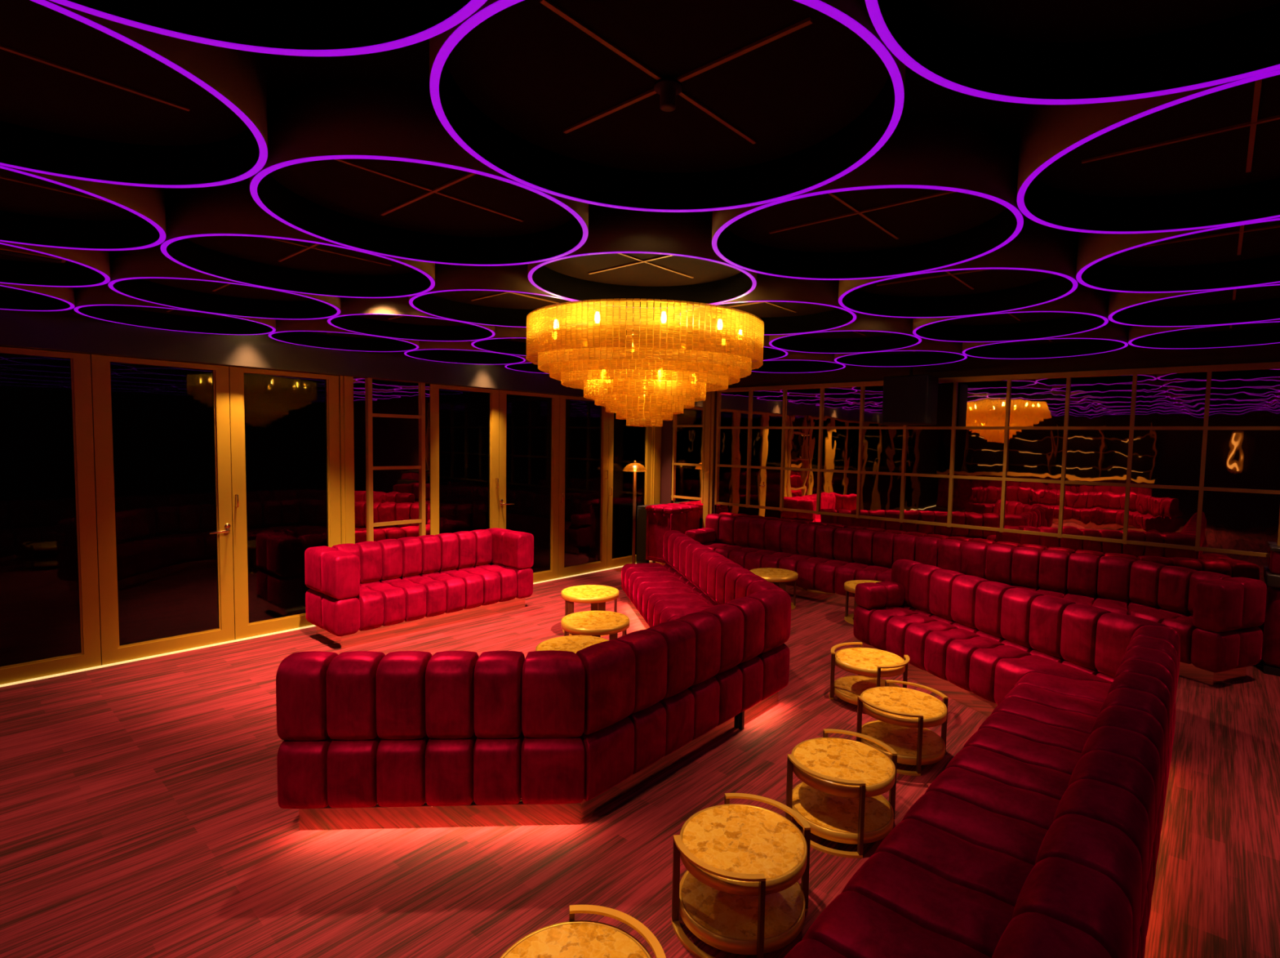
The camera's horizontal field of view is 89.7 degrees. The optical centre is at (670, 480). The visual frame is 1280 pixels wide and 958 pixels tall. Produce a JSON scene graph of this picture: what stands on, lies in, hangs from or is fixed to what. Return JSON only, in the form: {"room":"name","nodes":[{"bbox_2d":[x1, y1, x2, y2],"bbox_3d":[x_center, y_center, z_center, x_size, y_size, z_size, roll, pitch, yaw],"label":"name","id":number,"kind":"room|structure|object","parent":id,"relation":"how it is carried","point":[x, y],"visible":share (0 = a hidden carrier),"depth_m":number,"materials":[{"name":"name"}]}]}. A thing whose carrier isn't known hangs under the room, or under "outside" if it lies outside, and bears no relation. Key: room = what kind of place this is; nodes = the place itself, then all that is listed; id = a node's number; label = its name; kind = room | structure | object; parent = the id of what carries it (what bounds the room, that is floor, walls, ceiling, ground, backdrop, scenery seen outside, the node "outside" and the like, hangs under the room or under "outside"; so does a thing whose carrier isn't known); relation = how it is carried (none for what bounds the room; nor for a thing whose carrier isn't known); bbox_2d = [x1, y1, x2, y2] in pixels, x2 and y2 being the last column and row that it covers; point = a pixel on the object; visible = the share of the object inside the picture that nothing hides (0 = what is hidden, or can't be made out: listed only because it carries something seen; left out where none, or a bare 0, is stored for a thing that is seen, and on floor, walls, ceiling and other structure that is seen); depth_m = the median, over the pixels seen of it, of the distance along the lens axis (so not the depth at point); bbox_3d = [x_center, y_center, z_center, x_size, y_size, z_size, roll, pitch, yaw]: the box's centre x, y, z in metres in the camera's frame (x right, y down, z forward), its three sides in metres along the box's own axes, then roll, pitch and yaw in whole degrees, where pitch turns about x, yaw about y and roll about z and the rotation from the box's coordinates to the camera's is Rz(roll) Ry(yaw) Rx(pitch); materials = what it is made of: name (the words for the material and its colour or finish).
{"room":"entertainment venue","nodes":[
{"label":"entertainment venue","id":0,"kind":"room"},
{"bbox_2d":[0,308,583,396],"bbox_3d":[-4.368,-1.115,4.404,0.212,0.420,13.122,4,5,40],"label":"wall","id":1,"kind":"structure","parent":0,"point":[69,331],"depth_m":5.25,"materials":[{"name":"brown paint"}]},
{"bbox_2d":[0,346,101,684],"bbox_3d":[-4.496,0.242,4.392,0.060,2.284,0.846,4,5,40],"label":"door","id":2,"kind":"structure","parent":1,"relation":"in","point":[90,655],"depth_m":4.64,"materials":[{"name":"brown metal"}]},
{"bbox_2d":[90,354,235,664],"bbox_3d":[-3.924,0.215,5.022,0.115,2.284,0.846,4,5,40],"label":"door","id":3,"kind":"structure","parent":1,"relation":"in","point":[112,651],"depth_m":4.89,"materials":[{"name":"brown metal"}]},
{"bbox_2d":[228,366,341,639],"bbox_3d":[-3.372,0.185,5.682,0.100,2.284,0.865,4,5,40],"label":"door","id":4,"kind":"structure","parent":1,"relation":"in","point":[243,628],"depth_m":5.46,"materials":[{"name":"brown metal"}]},
{"bbox_2d":[338,375,355,543],"bbox_3d":[-3.063,0.173,6.070,0.107,2.298,0.118,4,5,40],"label":"trim","id":5,"kind":"structure","parent":1,"relation":"attached to","point":[345,383],"depth_m":6.01,"materials":[{"name":"brown metal"}]},
{"bbox_2d":[429,383,498,534],"bbox_3d":[-2.236,0.126,7.018,0.100,2.284,0.835,4,5,40],"label":"door","id":6,"kind":"structure","parent":1,"relation":"in","point":[493,446],"depth_m":7.10,"materials":[{"name":"brown metal"}]},
{"bbox_2d":[498,389,559,582],"bbox_3d":[-1.673,0.097,7.668,0.115,2.284,0.875,4,5,40],"label":"door","id":7,"kind":"structure","parent":1,"relation":"in","point":[553,573],"depth_m":7.89,"materials":[{"name":"brown metal"}]},
{"bbox_2d":[558,395,608,577],"bbox_3d":[-1.120,0.068,8.329,0.100,2.284,0.839,4,5,40],"label":"door","id":8,"kind":"structure","parent":1,"relation":"in","point":[595,558],"depth_m":8.52,"materials":[{"name":"brown metal"}]},
{"bbox_2d":[606,412,652,568],"bbox_3d":[-0.567,0.039,8.979,0.100,2.284,0.861,4,5,40],"label":"door","id":9,"kind":"structure","parent":1,"relation":"in","point":[627,444],"depth_m":8.94,"materials":[{"name":"black glass"}]},
{"bbox_2d":[650,426,661,504],"bbox_3d":[-0.233,0.025,9.397,0.107,2.298,0.198,4,5,40],"label":"trim","id":10,"kind":"structure","parent":1,"relation":"attached to","point":[656,430],"depth_m":9.33,"materials":[{"name":"brown metal"}]},
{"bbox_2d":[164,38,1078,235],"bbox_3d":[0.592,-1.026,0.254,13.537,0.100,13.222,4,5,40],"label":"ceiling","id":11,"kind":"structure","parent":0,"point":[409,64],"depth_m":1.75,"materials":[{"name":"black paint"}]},
{"bbox_2d":[0,283,75,311],"bbox_3d":[-4.135,-1.174,3.636,1.114,0.200,1.114,4,5,40],"label":"ceiling light","id":12,"kind":"object","parent":11,"relation":"attached to","point":[12,296],"visible":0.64,"depth_m":4.15,"materials":[{"name":"black"}]},
{"bbox_2d":[0,240,110,287],"bbox_3d":[-3.283,-1.113,2.914,1.114,0.200,1.114,4,5,40],"label":"ceiling light","id":13,"kind":"object","parent":11,"relation":"attached to","point":[82,268],"visible":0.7,"depth_m":3.41,"materials":[{"name":"black"}]},
{"bbox_2d":[0,244,66,262],"bbox_3d":[-3.327,-1.125,3.043,0.090,0.034,0.680,4,5,40],"label":"ceiling vent","id":14,"kind":"object","parent":13,"relation":"attached to","point":[4,249],"visible":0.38,"depth_m":3.17,"materials":[{"name":"brown metal"}]},
{"bbox_2d":[0,164,166,250],"bbox_3d":[-2.432,-1.053,2.192,1.114,0.200,1.114,4,5,40],"label":"ceiling light","id":15,"kind":"object","parent":11,"relation":"attached to","point":[37,209],"visible":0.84,"depth_m":2.60,"materials":[{"name":"black"}]},
{"bbox_2d":[0,0,267,187],"bbox_3d":[-1.581,-0.992,1.471,1.114,0.200,1.114,4,5,40],"label":"ceiling light","id":16,"kind":"object","parent":11,"relation":"attached to","point":[85,96],"visible":0.93,"depth_m":1.73,"materials":[{"name":"black"}]},
{"bbox_2d":[73,283,275,334],"bbox_3d":[-3.411,-1.212,4.486,1.114,0.200,1.114,4,5,40],"label":"ceiling light","id":17,"kind":"object","parent":11,"relation":"attached to","point":[101,302],"visible":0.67,"depth_m":4.71,"materials":[{"name":"black"}]},
{"bbox_2d":[107,244,340,319],"bbox_3d":[-2.559,-1.151,3.765,1.114,0.200,1.114,4,5,40],"label":"ceiling light","id":18,"kind":"object","parent":11,"relation":"attached to","point":[145,274],"visible":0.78,"depth_m":3.92,"materials":[{"name":"black"}]},
{"bbox_2d":[49,0,487,56],"bbox_3d":[-0.729,-0.932,0.749,1.114,0.200,1.114,4,5,40],"label":"ceiling light","id":19,"kind":"object","parent":11,"relation":"attached to","point":[301,28],"visible":1,"depth_m":1.27,"materials":[{"name":"black"}]},
{"bbox_2d":[160,181,435,297],"bbox_3d":[-1.708,-1.091,3.043,1.114,0.200,1.114,4,5,40],"label":"ceiling light","id":20,"kind":"object","parent":11,"relation":"attached to","point":[219,231],"visible":0.82,"depth_m":3.10,"materials":[{"name":"black"}]},
{"bbox_2d":[267,317,418,351],"bbox_3d":[-2.687,-1.249,5.337,1.114,0.200,1.114,4,5,40],"label":"ceiling light","id":21,"kind":"object","parent":11,"relation":"attached to","point":[318,333],"visible":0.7,"depth_m":5.64,"materials":[{"name":"black"}]},
{"bbox_2d":[327,296,495,341],"bbox_3d":[-1.836,-1.189,4.616,1.114,0.200,1.114,4,5,40],"label":"ceiling light","id":22,"kind":"object","parent":11,"relation":"attached to","point":[391,317],"visible":0.66,"depth_m":4.88,"materials":[{"name":"black"}]},
{"bbox_2d":[249,80,588,266],"bbox_3d":[-0.857,-1.030,2.321,1.114,0.200,1.114,4,5,40],"label":"ceiling light","id":23,"kind":"object","parent":11,"relation":"attached to","point":[372,166],"visible":0.88,"depth_m":2.27,"materials":[{"name":"black"}]},
{"bbox_2d":[404,340,525,364],"bbox_3d":[-1.963,-1.287,6.188,1.114,0.200,1.114,4,5,40],"label":"ceiling light","id":24,"kind":"object","parent":11,"relation":"attached to","point":[455,352],"visible":0.58,"depth_m":6.56,"materials":[{"name":"black"}]},
{"bbox_2d":[408,262,575,327],"bbox_3d":[-0.984,-1.128,3.894,1.114,0.200,1.114,4,5,40],"label":"ceiling light","id":25,"kind":"object","parent":11,"relation":"attached to","point":[503,295],"visible":0.59,"depth_m":4.00,"materials":[{"name":"black"}]},
{"bbox_2d":[471,325,526,355],"bbox_3d":[-1.112,-1.227,5.466,1.114,0.200,1.114,4,5,40],"label":"ceiling light","id":26,"kind":"object","parent":11,"relation":"attached to","point":[506,340],"visible":0.33,"depth_m":5.71,"materials":[{"name":"black"}]},
{"bbox_2d":[504,355,548,373],"bbox_3d":[-1.239,-1.325,7.039,1.114,0.200,1.114,4,5,40],"label":"ceiling light","id":27,"kind":"object","parent":11,"relation":"attached to","point":[526,366],"visible":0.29,"depth_m":7.35,"materials":[{"name":"black"}]},
{"bbox_2d":[587,305,674,337],"bbox_3d":[-0.260,-1.166,4.745,1.114,0.200,1.114,4,5,40],"label":"ceiling light","id":28,"kind":"object","parent":11,"relation":"attached to","point":[606,305],"visible":0.02,"depth_m":4.21,"materials":[{"name":"black"}]},
{"bbox_2d":[528,204,756,308],"bbox_3d":[-0.133,-1.068,3.172,1.114,0.200,1.114,4,5,40],"label":"ceiling light","id":29,"kind":"object","parent":11,"relation":"attached to","point":[625,253],"visible":0.63,"depth_m":3.22,"materials":[{"name":"black"}]},
{"bbox_2d":[526,297,764,426],"bbox_3d":[-0.153,-0.777,3.980,1.443,0.878,1.443,1,4,-10],"label":"chandelier","id":30,"kind":"object","parent":11,"relation":"hanging from","point":[650,378],"visible":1,"depth_m":3.45,"materials":[{"name":"orange glass"}]},
{"bbox_2d":[429,0,905,212],"bbox_3d":[-0.005,-0.969,1.600,1.114,0.200,1.114,4,5,40],"label":"ceiling light","id":31,"kind":"object","parent":11,"relation":"attached to","point":[778,100],"visible":0.91,"depth_m":1.64,"materials":[{"name":"black"}]},
{"bbox_2d":[653,77,682,111],"bbox_3d":[-0.006,-0.957,1.601,0.070,0.053,0.070,4,5,40],"label":"pendant","id":32,"kind":"object","parent":31,"relation":"attached to","point":[668,88],"visible":1,"depth_m":1.58,"materials":[{"name":"black paint"}]},
{"bbox_2d":[680,272,856,334],"bbox_3d":[0.591,-1.105,4.023,1.114,0.200,1.114,4,5,40],"label":"ceiling light","id":33,"kind":"object","parent":11,"relation":"attached to","point":[785,305],"visible":0.44,"depth_m":4.09,"materials":[{"name":"black"}]},
{"bbox_2d":[763,334,788,359],"bbox_3d":[0.464,-1.204,5.596,1.114,0.200,1.114,4,5,40],"label":"ceiling light","id":34,"kind":"object","parent":11,"relation":"attached to","point":[770,352],"visible":0.16,"depth_m":5.79,"materials":[{"name":"black"}]},
{"bbox_2d":[751,351,845,373],"bbox_3d":[1.187,-1.242,6.446,1.114,0.200,1.114,4,5,40],"label":"ceiling light","id":35,"kind":"object","parent":11,"relation":"attached to","point":[794,362],"visible":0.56,"depth_m":6.85,"materials":[{"name":"black"}]},
{"bbox_2d":[768,312,921,353],"bbox_3d":[1.315,-1.143,4.874,1.114,0.200,1.114,4,5,40],"label":"ceiling light","id":36,"kind":"object","parent":11,"relation":"attached to","point":[867,333],"visible":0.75,"depth_m":5.18,"materials":[{"name":"black"}]},
{"bbox_2d":[711,115,1023,279],"bbox_3d":[0.719,-1.007,2.451,1.114,0.200,1.114,4,5,40],"label":"ceiling light","id":37,"kind":"object","parent":11,"relation":"attached to","point":[940,192],"visible":0.83,"depth_m":2.45,"materials":[{"name":"black"}]},
{"bbox_2d":[834,337,967,366],"bbox_3d":[2.039,-1.181,5.725,1.114,0.200,1.114,4,5,40],"label":"ceiling light","id":38,"kind":"object","parent":11,"relation":"attached to","point":[927,352],"visible":0.59,"depth_m":6.08,"materials":[{"name":"black"}]},
{"bbox_2d":[881,365,938,425],"bbox_3d":[2.452,-0.948,6.562,0.460,0.749,0.310,4,5,40],"label":"loudspeaker","id":39,"kind":"object","parent":11,"relation":"hanging from","point":[911,399],"visible":0.9,"depth_m":6.44,"materials":[{"name":"black paint"}]},
{"bbox_2d":[883,375,926,422],"bbox_3d":[2.352,-0.814,6.455,0.420,0.450,0.010,4,5,40],"label":"grille","id":40,"kind":"object","parent":39,"relation":"attached to","point":[904,397],"depth_m":6.45,"materials":[{"name":"black metal"}]},
{"bbox_2d":[838,220,1078,317],"bbox_3d":[1.442,-1.045,3.301,1.114,0.200,1.114,4,5,40],"label":"ceiling light","id":41,"kind":"object","parent":11,"relation":"attached to","point":[1038,266],"visible":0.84,"depth_m":3.42,"materials":[{"name":"black"}]},
{"bbox_2d":[912,282,1109,342],"bbox_3d":[2.166,-1.083,4.152,1.114,0.200,1.114,4,5,40],"label":"ceiling light","id":42,"kind":"object","parent":11,"relation":"attached to","point":[1086,308],"visible":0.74,"depth_m":4.38,"materials":[{"name":"black"}]},
{"bbox_2d":[962,320,1128,359],"bbox_3d":[2.890,-1.121,5.003,1.114,0.200,1.114,4,5,40],"label":"ceiling light","id":43,"kind":"object","parent":11,"relation":"attached to","point":[1112,336],"visible":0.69,"depth_m":5.29,"materials":[{"name":"black"}]},
{"bbox_2d":[865,0,1279,104],"bbox_3d":[0.846,-0.909,0.878,1.114,0.200,1.114,4,5,40],"label":"ceiling light","id":44,"kind":"object","parent":11,"relation":"attached to","point":[1023,51],"visible":1,"depth_m":1.35,"materials":[{"name":"black"}]},
{"bbox_2d":[1016,69,1279,233],"bbox_3d":[1.570,-0.947,1.729,1.114,0.200,1.114,4,5,40],"label":"ceiling light","id":45,"kind":"object","parent":11,"relation":"attached to","point":[1209,157],"visible":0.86,"depth_m":1.96,"materials":[{"name":"black"}]},
{"bbox_2d":[1075,217,1279,293],"bbox_3d":[2.294,-0.985,2.580,1.114,0.200,1.114,4,5,40],"label":"ceiling light","id":46,"kind":"object","parent":11,"relation":"attached to","point":[1247,254],"visible":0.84,"depth_m":2.92,"materials":[{"name":"black"}]},
{"bbox_2d":[1107,282,1279,326],"bbox_3d":[3.018,-1.022,3.431,1.114,0.200,1.114,4,5,40],"label":"ceiling light","id":47,"kind":"object","parent":11,"relation":"attached to","point":[1259,303],"visible":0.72,"depth_m":3.80,"materials":[{"name":"black"}]},
{"bbox_2d":[1128,319,1279,348],"bbox_3d":[3.741,-1.060,4.281,1.114,0.200,1.114,4,5,40],"label":"ceiling light","id":48,"kind":"object","parent":11,"relation":"attached to","point":[1263,332],"visible":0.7,"depth_m":4.67,"materials":[{"name":"black"}]},
{"bbox_2d":[0,566,1279,957],"bbox_3d":[0.619,1.798,0.290,13.237,0.100,13.122,4,5,40],"label":"floor","id":49,"kind":"structure","parent":0,"point":[141,815],"depth_m":2.85,"materials":[{"name":"red wood"}]},
{"bbox_2d":[0,565,622,686],"bbox_3d":[-4.436,1.387,4.492,0.014,0.013,12.800,4,5,40],"label":"light strip","id":50,"kind":"object","parent":49,"relation":"on","point":[312,625],"visible":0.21,"depth_m":5.08,"materials":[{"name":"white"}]},
{"bbox_2d":[304,527,533,648],"bbox_3d":[-2.287,0.943,6.109,0.661,0.786,1.995,4,5,40],"label":"lounge sofa","id":51,"kind":"object","parent":49,"relation":"on","point":[364,592],"visible":1,"depth_m":5.89,"materials":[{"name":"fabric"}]},
{"bbox_2d":[275,529,791,830],"bbox_3d":[-0.167,1.069,4.720,2.115,0.786,4.710,2,4,19],"label":"lounge sofa","id":52,"kind":"object","parent":49,"relation":"on","point":[401,739],"visible":1,"depth_m":2.85,"materials":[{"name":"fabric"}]},
{"bbox_2d":[535,635,608,653],"bbox_3d":[-0.640,1.297,4.333,0.528,0.360,0.528,2,4,10],"label":"coffee table","id":53,"kind":"object","parent":49,"relation":"on","point":[574,643],"visible":0.33,"depth_m":4.40,"materials":[{"name":"orange stone"}]},
{"bbox_2d":[499,904,666,957],"bbox_3d":[-0.266,1.480,1.724,0.464,0.327,0.516,4,4,36],"label":"side table","id":54,"kind":"object","parent":49,"relation":"on","point":[572,938],"visible":1,"depth_m":1.86,"materials":[{"name":"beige stone"}]},
{"bbox_2d":[561,584,618,636],"bbox_3d":[-0.742,1.197,5.939,0.528,0.360,0.528,2,4,20],"label":"coffee table","id":55,"kind":"object","parent":49,"relation":"on","point":[597,595],"visible":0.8,"depth_m":5.82,"materials":[{"name":"gold metal"}]},
{"bbox_2d":[560,610,629,639],"bbox_3d":[-0.585,1.257,5.007,0.528,0.360,0.528,3,4,30],"label":"coffee table","id":56,"kind":"object","parent":49,"relation":"on","point":[593,623],"visible":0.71,"depth_m":4.90,"materials":[{"name":"gold metal"}]},
{"bbox_2d":[631,460,636,563],"bbox_3d":[-0.490,0.466,8.754,0.330,1.485,0.330,4,5,40],"label":"floor lamp","id":57,"kind":"object","parent":49,"relation":"on","point":[634,467],"visible":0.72,"depth_m":8.74,"materials":[{"name":"gold metal"}]},
{"bbox_2d":[635,503,659,563],"bbox_3d":[-0.242,0.769,9.165,0.220,0.840,0.492,4,5,40],"label":"subwoofer","id":58,"kind":"object","parent":49,"relation":"on","point":[641,510],"visible":0.2,"depth_m":8.98,"materials":[{"name":"black paint"}]},
{"bbox_2d":[635,508,646,562],"bbox_3d":[-0.397,0.767,8.982,0.190,0.740,0.012,4,5,40],"label":"grille","id":59,"kind":"object","parent":58,"relation":"attached to","point":[641,513],"depth_m":8.98,"materials":[{"name":"black fabric"}]},
{"bbox_2d":[645,502,699,565],"bbox_3d":[0.030,0.773,8.916,0.510,0.873,0.610,4,5,40],"label":"booth","id":60,"kind":"object","parent":49,"relation":"on","point":[661,518],"visible":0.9,"depth_m":8.73,"materials":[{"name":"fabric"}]},
{"bbox_2d":[671,792,810,957],"bbox_3d":[0.264,1.450,2.369,0.464,0.327,0.516,4,4,36],"label":"side table","id":61,"kind":"object","parent":49,"relation":"on","point":[740,891],"visible":1,"depth_m":2.29,"materials":[{"name":"gold metal"}]},
{"bbox_2d":[680,871,802,939],"bbox_3d":[0.262,1.540,2.374,0.444,0.032,0.444,4,4,36],"label":"shelf","id":62,"kind":"object","parent":61,"relation":"attached to","point":[709,913],"depth_m":2.27,"materials":[{"name":"orange stone"}]},
{"bbox_2d":[749,567,798,609],"bbox_3d":[1.109,1.171,6.951,0.528,0.360,0.528,-1,4,-35],"label":"coffee table","id":63,"kind":"object","parent":49,"relation":"on","point":[780,576],"visible":0.59,"depth_m":6.86,"materials":[{"name":"gold metal"}]},
{"bbox_2d":[785,728,897,857],"bbox_3d":[0.793,1.424,2.975,0.464,0.327,0.516,4,5,40],"label":"side table","id":64,"kind":"object","parent":49,"relation":"on","point":[839,796],"visible":0.94,"depth_m":2.90,"materials":[{"name":"gold metal"}]},
{"bbox_2d":[791,782,891,832],"bbox_3d":[0.791,1.513,2.981,0.444,0.032,0.444,4,5,40],"label":"shelf","id":65,"kind":"object","parent":64,"relation":"attached to","point":[824,812],"depth_m":2.91,"materials":[{"name":"orange stone"}]},
{"bbox_2d":[844,579,879,624],"bbox_3d":[2.001,1.222,6.405,0.528,0.360,0.528,3,4,30],"label":"coffee table","id":66,"kind":"object","parent":49,"relation":"on","point":[850,585],"visible":0.32,"depth_m":6.49,"materials":[{"name":"gold metal"}]},
{"bbox_2d":[829,641,909,704],"bbox_3d":[1.361,1.348,4.406,0.464,0.327,0.516,-2,5,-42],"label":"side table","id":67,"kind":"object","parent":49,"relation":"on","point":[868,663],"visible":0.8,"depth_m":4.38,"materials":[{"name":"gold metal"}]},
{"bbox_2d":[835,675,898,697],"bbox_3d":[1.359,1.437,4.412,0.444,0.032,0.444,-2,5,-42],"label":"shelf","id":68,"kind":"object","parent":67,"relation":"attached to","point":[846,686],"depth_m":4.45,"materials":[{"name":"orange stone"}]},
{"bbox_2d":[856,679,948,775],"bbox_3d":[1.322,1.392,3.667,0.464,0.327,0.516,4,5,43],"label":"side table","id":69,"kind":"object","parent":49,"relation":"on","point":[904,715],"visible":0.89,"depth_m":3.61,"materials":[{"name":"gold metal"}]},
{"bbox_2d":[861,720,943,755],"bbox_3d":[1.320,1.481,3.672,0.444,0.032,0.444,4,5,43],"label":"shelf","id":70,"kind":"object","parent":69,"relation":"attached to","point":[903,740],"depth_m":3.65,"materials":[{"name":"orange stone"}]},
{"bbox_2d":[684,513,1266,685],"bbox_3d":[2.415,0.998,6.707,5.567,0.786,0.918,4,5,40],"label":"lounge sofa","id":71,"kind":"object","parent":49,"relation":"on","point":[1216,617],"visible":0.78,"depth_m":6.06,"materials":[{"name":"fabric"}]},
{"bbox_2d":[783,559,1180,957],"bbox_3d":[1.531,1.211,2.923,1.880,0.786,5.330,3,4,23],"label":"lounge sofa","id":72,"kind":"object","parent":49,"relation":"on","point":[1040,837],"visible":1,"depth_m":2.29,"materials":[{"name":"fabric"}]},
{"bbox_2d":[1262,544,1279,675],"bbox_3d":[5.088,1.048,4.894,0.835,1.010,0.250,4,5,40],"label":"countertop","id":73,"kind":"structure","parent":49,"relation":"on","point":[1271,640],"depth_m":5.07,"materials":[{"name":"fabric"}]},
{"bbox_2d":[699,342,1279,665],"bbox_3d":[4.840,0.158,5.364,13.537,2.720,0.120,4,5,40],"label":"wall","id":74,"kind":"structure","parent":0,"point":[1131,357],"depth_m":6.23,"materials":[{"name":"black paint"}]},
{"bbox_2d":[671,400,705,518],"bbox_3d":[0.257,-0.380,9.115,0.580,1.800,0.050,4,5,40],"label":"wall mirror","id":75,"kind":"object","parent":74,"relation":"attached to","point":[688,426],"visible":0.68,"depth_m":9.11,"materials":[{"name":"black mirror"}]},
{"bbox_2d":[660,391,717,513],"bbox_3d":[0.254,-0.161,9.133,0.990,2.720,0.060,4,5,40],"label":"trim","id":76,"kind":"structure","parent":74,"relation":"attached to","point":[667,428],"depth_m":9.33,"materials":[{"name":"red paint"}]},
{"bbox_2d":[702,391,715,528],"bbox_3d":[0.541,-0.140,8.874,0.150,2.720,0.085,4,5,40],"label":"trim","id":77,"kind":"structure","parent":74,"relation":"attached to","point":[710,396],"depth_m":8.83,"materials":[{"name":"gold metal"}]},
{"bbox_2d":[714,361,1279,582],"bbox_3d":[2.791,-0.200,6.967,5.664,1.800,0.050,4,5,40],"label":"wall mirror","id":78,"kind":"object","parent":74,"relation":"attached to","point":[1179,466],"visible":0.87,"depth_m":6.26,"materials":[{"name":"black mirror"}]},
{"bbox_3d":[-2.806,0.155,6.441,0.099,2.299,0.780,4,5,40],"label":"wall pier","id":79,"kind":"object","parent":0,"visible":0},
{"bbox_2d":[353,376,430,542],"bbox_3d":[-2.747,0.058,6.386,0.050,2.500,0.770,4,5,40],"label":"wall mirror","id":80,"kind":"object","parent":79,"relation":"attached to","point":[391,418],"visible":0.67,"depth_m":6.35,"materials":[{"name":"black mirror"}]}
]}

